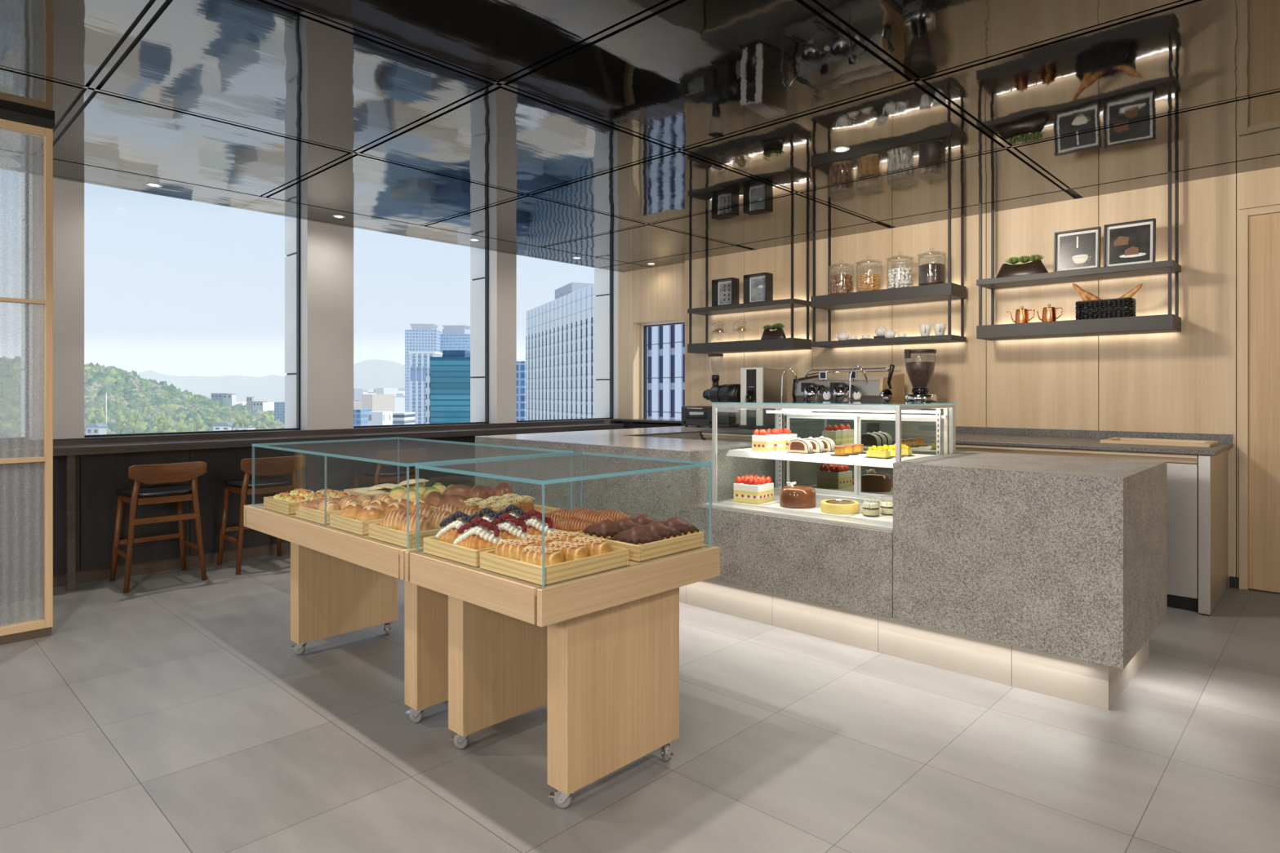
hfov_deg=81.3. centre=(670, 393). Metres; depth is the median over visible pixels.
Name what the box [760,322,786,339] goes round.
succulent planter
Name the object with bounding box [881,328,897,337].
teapot
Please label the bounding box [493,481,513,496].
bread
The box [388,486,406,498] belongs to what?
bun
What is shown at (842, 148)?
recessed light
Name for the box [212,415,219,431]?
poplar tree
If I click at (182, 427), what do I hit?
poplar tree
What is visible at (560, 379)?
building
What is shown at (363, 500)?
roll
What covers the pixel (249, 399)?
house
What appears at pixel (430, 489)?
bun
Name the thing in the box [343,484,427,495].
tray
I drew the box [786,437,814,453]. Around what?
slice
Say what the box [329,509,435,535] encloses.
tray
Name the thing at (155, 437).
bar counter
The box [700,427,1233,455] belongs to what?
countertop
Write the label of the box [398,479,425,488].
cookie
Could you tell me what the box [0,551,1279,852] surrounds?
floor
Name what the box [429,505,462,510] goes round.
tray
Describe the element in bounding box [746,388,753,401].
tap
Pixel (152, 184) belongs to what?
recessed light
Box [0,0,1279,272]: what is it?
ceiling
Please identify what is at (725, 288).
print
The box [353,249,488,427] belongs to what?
window
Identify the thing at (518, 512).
croissant
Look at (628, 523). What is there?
croissant
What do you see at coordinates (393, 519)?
bread
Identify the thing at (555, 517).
croissant
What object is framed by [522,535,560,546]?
pastry
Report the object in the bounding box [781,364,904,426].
espresso machine
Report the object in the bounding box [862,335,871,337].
teacup
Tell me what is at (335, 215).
recessed light
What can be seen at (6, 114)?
trim
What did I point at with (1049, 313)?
kettle
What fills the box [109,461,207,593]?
bar stool
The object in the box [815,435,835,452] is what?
slice
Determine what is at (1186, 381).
wall
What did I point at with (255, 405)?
house
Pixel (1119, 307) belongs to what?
bread basket
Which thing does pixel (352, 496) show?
bread
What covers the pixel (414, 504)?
bun
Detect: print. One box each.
[719,282,731,304]
[751,277,764,301]
[1058,231,1095,269]
[1109,224,1150,264]
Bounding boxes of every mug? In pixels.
[918,324,931,336]
[933,323,946,335]
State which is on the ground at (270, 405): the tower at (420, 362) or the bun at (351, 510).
the tower at (420, 362)
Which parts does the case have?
panel, sliding door, door frame, vent rail, glass, sliding door, door frame, panel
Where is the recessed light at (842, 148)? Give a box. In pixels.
[832,146,849,152]
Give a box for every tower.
[404,323,441,412]
[408,351,442,424]
[440,324,470,356]
[646,324,684,419]
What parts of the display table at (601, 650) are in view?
leg panel, leg panel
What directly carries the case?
on the counter at (1046, 575)
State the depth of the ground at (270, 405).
4009.20 m
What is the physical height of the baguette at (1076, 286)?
0.282 m
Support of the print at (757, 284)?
attached to the picture frame at (757, 287)
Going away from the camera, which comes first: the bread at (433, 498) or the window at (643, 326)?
the bread at (433, 498)
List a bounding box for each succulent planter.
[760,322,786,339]
[995,253,1048,277]
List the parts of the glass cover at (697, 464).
pane, pane, pane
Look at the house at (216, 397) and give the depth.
1640.16 m
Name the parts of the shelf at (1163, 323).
hanging rod, hanging rod, hanging rod, hanging rod, hanging rod, hanging rod, hanging rod, hanging rod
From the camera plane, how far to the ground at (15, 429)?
1034.18 m
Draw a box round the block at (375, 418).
[368,411,392,425]
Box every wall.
[0,428,622,582]
[21,172,609,437]
[613,166,1279,593]
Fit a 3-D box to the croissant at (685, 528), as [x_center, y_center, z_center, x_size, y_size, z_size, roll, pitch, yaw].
[0.012,0.474,2.652,0.116,0.068,0.150,0,0,-43]
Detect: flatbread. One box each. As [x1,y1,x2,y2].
[273,491,290,501]
[284,494,308,502]
[289,487,314,497]
[308,492,330,500]
[315,488,337,494]
[328,489,351,497]
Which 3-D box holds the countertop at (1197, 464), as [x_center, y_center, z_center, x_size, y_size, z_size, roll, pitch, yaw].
[1.933,0.755,5.689,3.715,0.980,0.868,0,0,42]
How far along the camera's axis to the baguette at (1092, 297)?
5.09 m
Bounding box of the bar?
[0,422,623,591]
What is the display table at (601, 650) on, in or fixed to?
on the floor
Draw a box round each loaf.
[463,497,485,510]
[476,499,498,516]
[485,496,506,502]
[490,502,513,513]
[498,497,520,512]
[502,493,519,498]
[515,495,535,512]
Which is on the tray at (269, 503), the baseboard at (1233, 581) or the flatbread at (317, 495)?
the flatbread at (317, 495)
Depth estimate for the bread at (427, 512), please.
2.86 m
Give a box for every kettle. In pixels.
[1006,306,1034,323]
[1033,303,1062,321]
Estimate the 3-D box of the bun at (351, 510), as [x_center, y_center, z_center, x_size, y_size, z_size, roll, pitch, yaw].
[-1.296,0.480,3.041,0.108,0.068,0.108,0,0,-36]
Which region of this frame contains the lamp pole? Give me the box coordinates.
[106,392,106,425]
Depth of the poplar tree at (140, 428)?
945.78 m
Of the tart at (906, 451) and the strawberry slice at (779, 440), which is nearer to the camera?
the tart at (906, 451)
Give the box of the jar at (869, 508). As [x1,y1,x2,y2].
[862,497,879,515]
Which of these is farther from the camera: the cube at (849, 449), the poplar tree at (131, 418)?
the poplar tree at (131, 418)
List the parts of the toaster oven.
glass door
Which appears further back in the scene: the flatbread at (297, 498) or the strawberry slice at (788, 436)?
the strawberry slice at (788, 436)
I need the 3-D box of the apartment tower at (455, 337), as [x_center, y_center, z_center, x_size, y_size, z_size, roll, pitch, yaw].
[-225.242,-5.083,792.935,39.336,132.655,26.000,0,0,6]
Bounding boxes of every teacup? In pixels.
[848,335,857,338]
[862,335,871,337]
[897,333,906,337]
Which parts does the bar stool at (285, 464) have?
leg, leg, seat, seat rail, backrest, leg, leg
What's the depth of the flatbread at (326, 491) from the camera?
3.65 m
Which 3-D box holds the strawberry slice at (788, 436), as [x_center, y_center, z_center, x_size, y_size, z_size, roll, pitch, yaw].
[0.686,0.268,4.397,0.104,0.123,0.070,0,0,39]
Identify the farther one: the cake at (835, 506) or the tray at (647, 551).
the cake at (835, 506)
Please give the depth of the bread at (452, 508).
2.93 m
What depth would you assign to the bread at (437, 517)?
2.75 m
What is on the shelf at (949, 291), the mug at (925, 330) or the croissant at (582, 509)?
the mug at (925, 330)
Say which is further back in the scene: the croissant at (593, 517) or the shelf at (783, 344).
the shelf at (783, 344)
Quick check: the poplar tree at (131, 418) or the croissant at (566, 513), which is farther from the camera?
the poplar tree at (131, 418)
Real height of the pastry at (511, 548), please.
0.057 m
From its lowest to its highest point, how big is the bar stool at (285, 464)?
0.796 m
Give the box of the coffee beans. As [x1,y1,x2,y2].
[919,262,945,285]
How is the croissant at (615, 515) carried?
on the tray at (581, 531)
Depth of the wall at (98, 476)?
5.12 m
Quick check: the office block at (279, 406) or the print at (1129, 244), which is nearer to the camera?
the print at (1129, 244)
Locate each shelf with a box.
[687,235,811,354]
[810,208,966,347]
[976,171,1181,340]
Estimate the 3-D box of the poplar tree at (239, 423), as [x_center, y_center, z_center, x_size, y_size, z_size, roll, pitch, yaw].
[-551.055,44.692,950.577,12.897,32.325,16.554,0,0,42]
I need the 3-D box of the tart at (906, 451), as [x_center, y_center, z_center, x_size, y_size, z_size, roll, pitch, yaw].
[1.211,0.298,3.920,0.060,0.061,0.130,0,0,-45]
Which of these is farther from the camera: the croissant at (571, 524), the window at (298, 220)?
the window at (298, 220)
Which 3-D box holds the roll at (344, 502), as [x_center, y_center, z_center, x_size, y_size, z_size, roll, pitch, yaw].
[-1.395,0.483,3.228,0.120,0.064,0.081,0,0,35]
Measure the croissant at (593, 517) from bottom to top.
0.059 m
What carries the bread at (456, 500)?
on the tray at (433, 508)
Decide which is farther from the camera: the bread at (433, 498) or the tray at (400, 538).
the bread at (433, 498)
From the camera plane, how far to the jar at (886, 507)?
3.81 m
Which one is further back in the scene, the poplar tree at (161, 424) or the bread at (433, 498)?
the poplar tree at (161, 424)
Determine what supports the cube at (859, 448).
on the case
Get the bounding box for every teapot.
[835,331,850,340]
[873,326,888,336]
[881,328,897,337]
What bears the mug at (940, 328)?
on the shelf at (949, 291)
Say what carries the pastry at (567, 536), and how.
on the tray at (618, 557)
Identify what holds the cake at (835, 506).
on the case
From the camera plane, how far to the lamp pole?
944.74 m
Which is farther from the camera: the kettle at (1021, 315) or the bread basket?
the kettle at (1021, 315)
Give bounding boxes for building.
[392,412,415,424]
[525,282,595,420]
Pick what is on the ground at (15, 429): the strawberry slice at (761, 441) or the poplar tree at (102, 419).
the poplar tree at (102, 419)
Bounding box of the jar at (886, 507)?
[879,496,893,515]
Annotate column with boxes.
[28,173,516,439]
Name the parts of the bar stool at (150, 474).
leg, leg, seat, seat rail, backrest, leg, leg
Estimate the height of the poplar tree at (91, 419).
33.439 m
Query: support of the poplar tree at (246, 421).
on the ground at (15, 429)
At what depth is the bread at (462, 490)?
3.36 m
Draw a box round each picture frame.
[711,277,739,306]
[743,271,773,302]
[1053,226,1101,271]
[1102,217,1155,266]
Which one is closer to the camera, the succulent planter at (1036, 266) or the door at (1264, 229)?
the door at (1264, 229)
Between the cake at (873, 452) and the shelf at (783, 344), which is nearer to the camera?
the cake at (873, 452)
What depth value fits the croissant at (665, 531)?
2.55 m
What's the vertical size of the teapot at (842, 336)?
0.084 m
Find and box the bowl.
[760,328,786,339]
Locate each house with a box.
[84,422,107,435]
[210,393,222,404]
[212,422,234,431]
[222,393,236,406]
[232,426,255,430]
[246,396,254,411]
[252,401,266,411]
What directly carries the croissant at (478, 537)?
on the tray at (433, 545)
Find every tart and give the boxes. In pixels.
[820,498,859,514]
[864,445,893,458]
[877,444,904,457]
[889,444,915,456]
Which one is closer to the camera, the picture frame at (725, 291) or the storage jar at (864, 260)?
the storage jar at (864, 260)
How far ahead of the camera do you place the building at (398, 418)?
380.78 m
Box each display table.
[244,503,448,723]
[404,544,719,808]
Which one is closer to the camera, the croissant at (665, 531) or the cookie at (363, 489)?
the croissant at (665, 531)
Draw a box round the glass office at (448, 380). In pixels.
[426,350,471,423]
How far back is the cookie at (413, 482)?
3.77 m
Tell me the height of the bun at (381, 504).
0.068 m
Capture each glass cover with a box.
[252,436,573,548]
[415,451,712,586]
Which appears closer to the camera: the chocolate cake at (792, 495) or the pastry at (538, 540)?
the pastry at (538, 540)
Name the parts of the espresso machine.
panel, cup rail, steam knob, steam lever, panel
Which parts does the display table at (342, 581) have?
leg panel, leg panel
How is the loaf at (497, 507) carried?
on the tray at (538, 508)
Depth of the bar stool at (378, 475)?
5.99 m
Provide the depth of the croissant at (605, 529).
2.58 m
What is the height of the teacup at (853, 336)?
0.030 m
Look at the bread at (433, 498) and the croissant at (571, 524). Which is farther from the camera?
the bread at (433, 498)
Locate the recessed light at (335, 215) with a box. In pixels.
[332,214,345,217]
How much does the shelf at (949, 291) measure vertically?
0.998 m
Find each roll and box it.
[318,497,339,511]
[337,497,359,510]
[355,494,373,506]
[373,493,392,504]
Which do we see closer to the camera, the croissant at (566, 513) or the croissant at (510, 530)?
the croissant at (510, 530)
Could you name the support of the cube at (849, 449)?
on the case
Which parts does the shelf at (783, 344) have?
hanging rod, hanging rod, hanging rod, hanging rod, hanging rod, hanging rod, hanging rod, hanging rod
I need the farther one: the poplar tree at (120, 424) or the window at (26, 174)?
the poplar tree at (120, 424)
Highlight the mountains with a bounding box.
[137,360,404,401]
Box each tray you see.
[263,493,359,514]
[295,505,364,524]
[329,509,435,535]
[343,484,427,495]
[368,522,442,548]
[423,535,496,567]
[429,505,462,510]
[480,545,629,585]
[483,504,561,516]
[554,528,582,533]
[577,531,703,561]
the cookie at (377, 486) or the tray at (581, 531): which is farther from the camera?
the cookie at (377, 486)
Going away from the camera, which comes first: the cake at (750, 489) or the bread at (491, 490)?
the bread at (491, 490)
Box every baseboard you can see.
[0,542,290,595]
[1229,576,1239,588]
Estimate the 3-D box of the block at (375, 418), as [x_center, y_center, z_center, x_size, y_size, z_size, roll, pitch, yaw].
[-130.816,34.771,336.000,6.512,52.948,12.000,0,0,0]
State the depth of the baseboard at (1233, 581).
4.75 m
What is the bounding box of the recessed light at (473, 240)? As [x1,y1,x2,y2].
[469,239,479,241]
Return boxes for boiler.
[737,367,786,429]
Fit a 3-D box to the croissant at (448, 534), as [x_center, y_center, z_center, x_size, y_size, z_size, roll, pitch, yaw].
[-0.730,0.460,2.555,0.168,0.109,0.115,0,0,28]
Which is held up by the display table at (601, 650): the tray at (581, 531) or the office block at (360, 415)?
the tray at (581, 531)
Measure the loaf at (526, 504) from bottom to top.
0.079 m
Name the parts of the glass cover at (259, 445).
pane, pane, pane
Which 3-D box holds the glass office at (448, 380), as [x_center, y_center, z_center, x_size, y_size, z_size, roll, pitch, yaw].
[-130.017,17.918,451.750,28.570,86.654,24.500,0,0,0]
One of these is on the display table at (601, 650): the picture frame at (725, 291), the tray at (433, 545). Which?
the tray at (433, 545)
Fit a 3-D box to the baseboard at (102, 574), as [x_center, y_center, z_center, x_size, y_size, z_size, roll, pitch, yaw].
[-3.987,1.202,4.775,0.075,0.085,10.100,0,0,42]
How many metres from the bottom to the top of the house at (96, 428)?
39.516 m
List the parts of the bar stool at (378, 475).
leg, leg, seat, seat rail, backrest, leg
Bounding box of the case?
[703,401,956,531]
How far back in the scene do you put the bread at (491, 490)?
3.44 m
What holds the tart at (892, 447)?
on the case
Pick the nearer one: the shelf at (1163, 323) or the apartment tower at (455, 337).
the shelf at (1163, 323)
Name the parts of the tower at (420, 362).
cornice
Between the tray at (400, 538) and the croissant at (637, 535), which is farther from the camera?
the tray at (400, 538)
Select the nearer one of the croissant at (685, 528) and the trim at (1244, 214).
the croissant at (685, 528)
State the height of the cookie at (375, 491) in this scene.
0.028 m
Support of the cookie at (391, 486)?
on the cookie
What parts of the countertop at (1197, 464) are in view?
fridge door, fridge door, oak rail, fridge door, panel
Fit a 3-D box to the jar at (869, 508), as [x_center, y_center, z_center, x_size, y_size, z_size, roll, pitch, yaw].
[1.023,0.578,3.799,0.088,0.094,0.091,0,0,42]
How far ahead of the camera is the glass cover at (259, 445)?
3.29 m
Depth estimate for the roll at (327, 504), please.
3.15 m
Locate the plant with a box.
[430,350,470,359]
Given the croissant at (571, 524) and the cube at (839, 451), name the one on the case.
the cube at (839, 451)
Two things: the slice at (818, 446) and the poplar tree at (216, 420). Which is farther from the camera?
the poplar tree at (216, 420)
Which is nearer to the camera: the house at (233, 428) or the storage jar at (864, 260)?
the storage jar at (864, 260)
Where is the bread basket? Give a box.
[1075,297,1136,319]
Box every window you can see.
[0,173,28,439]
[84,217,300,436]
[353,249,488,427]
[516,270,613,422]
[607,320,684,423]
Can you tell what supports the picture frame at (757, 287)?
on the shelf at (783, 344)
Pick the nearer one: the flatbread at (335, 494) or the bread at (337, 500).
the bread at (337, 500)
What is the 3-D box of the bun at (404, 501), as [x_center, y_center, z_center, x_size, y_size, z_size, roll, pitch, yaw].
[-1.160,0.480,3.202,0.108,0.068,0.108,0,0,-12]
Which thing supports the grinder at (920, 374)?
on the countertop at (1197, 464)
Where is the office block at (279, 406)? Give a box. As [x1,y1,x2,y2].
[274,401,284,422]
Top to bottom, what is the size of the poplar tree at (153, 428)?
33.735 m
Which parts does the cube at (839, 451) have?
dark dish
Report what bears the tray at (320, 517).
on the display table at (342, 581)
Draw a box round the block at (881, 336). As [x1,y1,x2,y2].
[873,335,884,338]
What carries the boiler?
on the countertop at (1197, 464)
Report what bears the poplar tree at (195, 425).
on the ground at (15, 429)
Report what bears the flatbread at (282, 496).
on the tray at (269, 503)
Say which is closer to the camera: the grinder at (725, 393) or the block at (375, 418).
the grinder at (725, 393)
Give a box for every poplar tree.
[84,412,96,431]
[97,406,109,424]
[115,408,125,434]
[126,408,138,433]
[133,413,146,433]
[148,413,159,432]
[156,410,166,432]
[163,415,173,432]
[176,417,189,431]
[193,413,204,431]
[196,417,206,431]
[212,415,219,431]
[231,416,242,428]
[243,414,253,426]
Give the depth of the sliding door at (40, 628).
3.81 m
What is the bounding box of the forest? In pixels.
[0,355,284,438]
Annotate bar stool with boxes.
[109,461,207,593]
[217,455,306,574]
[353,448,426,488]
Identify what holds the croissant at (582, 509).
on the tray at (581, 531)
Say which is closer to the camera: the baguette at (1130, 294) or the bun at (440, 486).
the bun at (440, 486)
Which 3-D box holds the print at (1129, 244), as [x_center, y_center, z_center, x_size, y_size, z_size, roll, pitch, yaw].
[3.057,-0.989,4.959,0.235,0.239,0.018,0,0,42]
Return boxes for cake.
[733,474,773,504]
[779,481,816,508]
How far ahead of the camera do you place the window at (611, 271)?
8.75 m
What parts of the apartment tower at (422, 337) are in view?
crown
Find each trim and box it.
[0,108,54,129]
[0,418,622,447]
[614,422,688,428]
[1239,204,1279,590]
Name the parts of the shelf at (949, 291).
hanging rod, hanging rod, hanging rod, hanging rod, hanging rod, hanging rod, hanging rod, hanging rod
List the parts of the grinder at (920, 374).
hopper lid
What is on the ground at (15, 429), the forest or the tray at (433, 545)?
the forest
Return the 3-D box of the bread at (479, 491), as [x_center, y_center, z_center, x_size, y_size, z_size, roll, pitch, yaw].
[-0.854,0.450,3.321,0.092,0.084,0.152,0,0,-14]
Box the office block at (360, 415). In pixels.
[353,408,372,426]
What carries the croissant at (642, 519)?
on the tray at (647, 551)
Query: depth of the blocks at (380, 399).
961.14 m
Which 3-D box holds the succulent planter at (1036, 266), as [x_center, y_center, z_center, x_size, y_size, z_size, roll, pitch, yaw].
[2.547,-0.917,5.402,0.365,0.155,0.120,0,0,42]
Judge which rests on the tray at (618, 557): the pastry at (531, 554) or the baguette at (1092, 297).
the pastry at (531, 554)
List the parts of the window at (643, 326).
sill, frame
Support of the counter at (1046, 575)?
on the floor
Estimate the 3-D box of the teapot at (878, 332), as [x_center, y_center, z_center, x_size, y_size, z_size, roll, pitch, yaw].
[1.767,-0.520,6.247,0.112,0.084,0.095,0,0,2]
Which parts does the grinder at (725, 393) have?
hopper lid, motor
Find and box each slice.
[751,429,773,451]
[766,428,785,450]
[778,427,796,448]
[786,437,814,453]
[803,436,826,453]
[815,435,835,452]
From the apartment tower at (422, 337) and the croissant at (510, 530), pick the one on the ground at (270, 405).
the apartment tower at (422, 337)
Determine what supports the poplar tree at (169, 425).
on the ground at (15, 429)
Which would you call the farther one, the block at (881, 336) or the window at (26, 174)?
the block at (881, 336)
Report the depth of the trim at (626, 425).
8.25 m
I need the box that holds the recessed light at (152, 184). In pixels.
[145,182,162,187]
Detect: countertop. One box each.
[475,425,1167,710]
[700,426,1233,614]
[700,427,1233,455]
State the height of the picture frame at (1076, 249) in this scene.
0.291 m
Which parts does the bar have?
leg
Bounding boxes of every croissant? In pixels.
[435,511,479,543]
[453,515,502,550]
[470,507,506,525]
[487,512,530,540]
[497,504,530,521]
[517,508,556,535]
[530,512,565,524]
[548,508,580,518]
[552,516,592,532]
[572,507,595,512]
[572,511,613,524]
[582,519,628,539]
[595,508,631,521]
[613,526,662,545]
[614,518,642,529]
[629,514,661,525]
[640,521,681,539]
[660,516,698,535]
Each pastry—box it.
[494,539,536,560]
[520,546,563,566]
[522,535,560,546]
[546,531,582,542]
[547,541,587,562]
[572,537,610,556]
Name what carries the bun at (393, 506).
on the tray at (357, 526)
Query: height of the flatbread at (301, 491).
0.042 m
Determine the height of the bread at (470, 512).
0.075 m
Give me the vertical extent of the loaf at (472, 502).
0.079 m
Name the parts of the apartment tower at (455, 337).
crown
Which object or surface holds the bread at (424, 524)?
on the tray at (400, 538)
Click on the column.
(326, 250)
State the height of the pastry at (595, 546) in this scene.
0.057 m
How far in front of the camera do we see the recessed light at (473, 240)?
6.82 m
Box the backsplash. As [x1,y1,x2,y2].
[955,426,1232,443]
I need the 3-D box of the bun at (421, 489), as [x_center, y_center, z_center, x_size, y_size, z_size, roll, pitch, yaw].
[-1.223,0.480,3.627,0.097,0.069,0.096,0,0,-32]
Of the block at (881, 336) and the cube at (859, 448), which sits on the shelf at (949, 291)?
the block at (881, 336)
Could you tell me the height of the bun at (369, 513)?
0.068 m
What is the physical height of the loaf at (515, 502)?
0.079 m
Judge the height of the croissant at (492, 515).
0.109 m
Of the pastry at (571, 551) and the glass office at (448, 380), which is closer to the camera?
the pastry at (571, 551)
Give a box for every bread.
[296,500,321,510]
[312,497,342,503]
[340,495,373,499]
[379,509,409,529]
[398,513,432,533]
[409,506,435,519]
[423,490,444,506]
[428,510,457,529]
[434,503,459,513]
[440,493,467,508]
[442,484,471,498]
[457,506,479,519]
[468,484,489,499]
[483,484,493,497]
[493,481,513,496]
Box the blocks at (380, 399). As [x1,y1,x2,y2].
[353,387,404,412]
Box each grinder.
[702,353,740,427]
[903,349,937,414]
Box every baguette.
[1071,283,1090,301]
[1076,288,1101,300]
[1119,283,1142,300]
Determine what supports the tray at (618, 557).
on the display table at (601, 650)
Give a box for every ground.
[13,383,274,437]
[235,401,274,413]
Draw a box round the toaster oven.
[680,405,711,427]
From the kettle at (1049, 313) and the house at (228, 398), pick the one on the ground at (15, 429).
the house at (228, 398)
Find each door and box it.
[0,118,53,644]
[1248,212,1279,592]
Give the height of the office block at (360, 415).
51.913 m
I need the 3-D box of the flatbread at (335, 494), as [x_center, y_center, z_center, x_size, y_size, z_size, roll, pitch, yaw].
[-1.591,0.494,3.583,0.128,0.042,0.094,0,0,41]
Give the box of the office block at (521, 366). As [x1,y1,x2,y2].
[516,361,525,420]
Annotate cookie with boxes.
[352,487,369,492]
[363,489,389,494]
[367,483,391,490]
[381,484,408,490]
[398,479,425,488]
[400,479,428,485]
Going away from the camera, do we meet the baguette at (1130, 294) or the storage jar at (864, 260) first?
the baguette at (1130, 294)
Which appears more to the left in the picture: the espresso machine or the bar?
the bar
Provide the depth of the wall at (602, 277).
7.59 m
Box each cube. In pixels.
[829,445,849,456]
[844,444,859,454]
[853,444,866,453]
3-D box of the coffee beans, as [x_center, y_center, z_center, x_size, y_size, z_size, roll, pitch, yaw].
[2.064,-0.929,5.875,0.197,0.168,0.197,0,0,42]
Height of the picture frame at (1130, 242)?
0.301 m
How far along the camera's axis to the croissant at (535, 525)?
2.58 m
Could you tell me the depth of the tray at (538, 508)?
3.23 m
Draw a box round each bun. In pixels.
[338,502,364,519]
[355,505,384,521]
[365,499,388,511]
[382,502,408,515]
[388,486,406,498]
[389,496,411,507]
[402,488,422,502]
[406,499,431,515]
[410,484,426,495]
[422,486,442,500]
[432,482,446,493]
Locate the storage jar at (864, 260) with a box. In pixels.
[856,259,881,292]
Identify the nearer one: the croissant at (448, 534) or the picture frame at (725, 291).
the croissant at (448, 534)
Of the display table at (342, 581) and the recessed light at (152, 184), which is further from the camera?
the recessed light at (152, 184)
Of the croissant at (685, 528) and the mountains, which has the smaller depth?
the croissant at (685, 528)
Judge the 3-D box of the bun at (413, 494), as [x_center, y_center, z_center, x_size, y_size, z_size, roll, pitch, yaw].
[-1.201,0.480,3.465,0.096,0.070,0.096,0,0,-14]
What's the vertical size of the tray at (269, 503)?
0.052 m
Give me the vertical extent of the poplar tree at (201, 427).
37.206 m
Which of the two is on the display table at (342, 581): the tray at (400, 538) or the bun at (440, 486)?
the tray at (400, 538)
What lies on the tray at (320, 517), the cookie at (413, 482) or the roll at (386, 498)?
the roll at (386, 498)
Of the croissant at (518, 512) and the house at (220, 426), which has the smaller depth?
the croissant at (518, 512)
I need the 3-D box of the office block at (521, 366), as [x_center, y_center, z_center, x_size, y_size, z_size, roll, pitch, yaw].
[-67.444,23.555,340.000,5.909,75.378,20.000,0,0,0]
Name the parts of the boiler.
control panel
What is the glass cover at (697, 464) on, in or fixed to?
on the display table at (601, 650)
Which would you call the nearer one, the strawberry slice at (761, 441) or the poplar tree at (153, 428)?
the strawberry slice at (761, 441)
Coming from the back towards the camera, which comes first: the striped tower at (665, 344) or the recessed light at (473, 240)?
the striped tower at (665, 344)
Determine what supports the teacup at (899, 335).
on the saucer

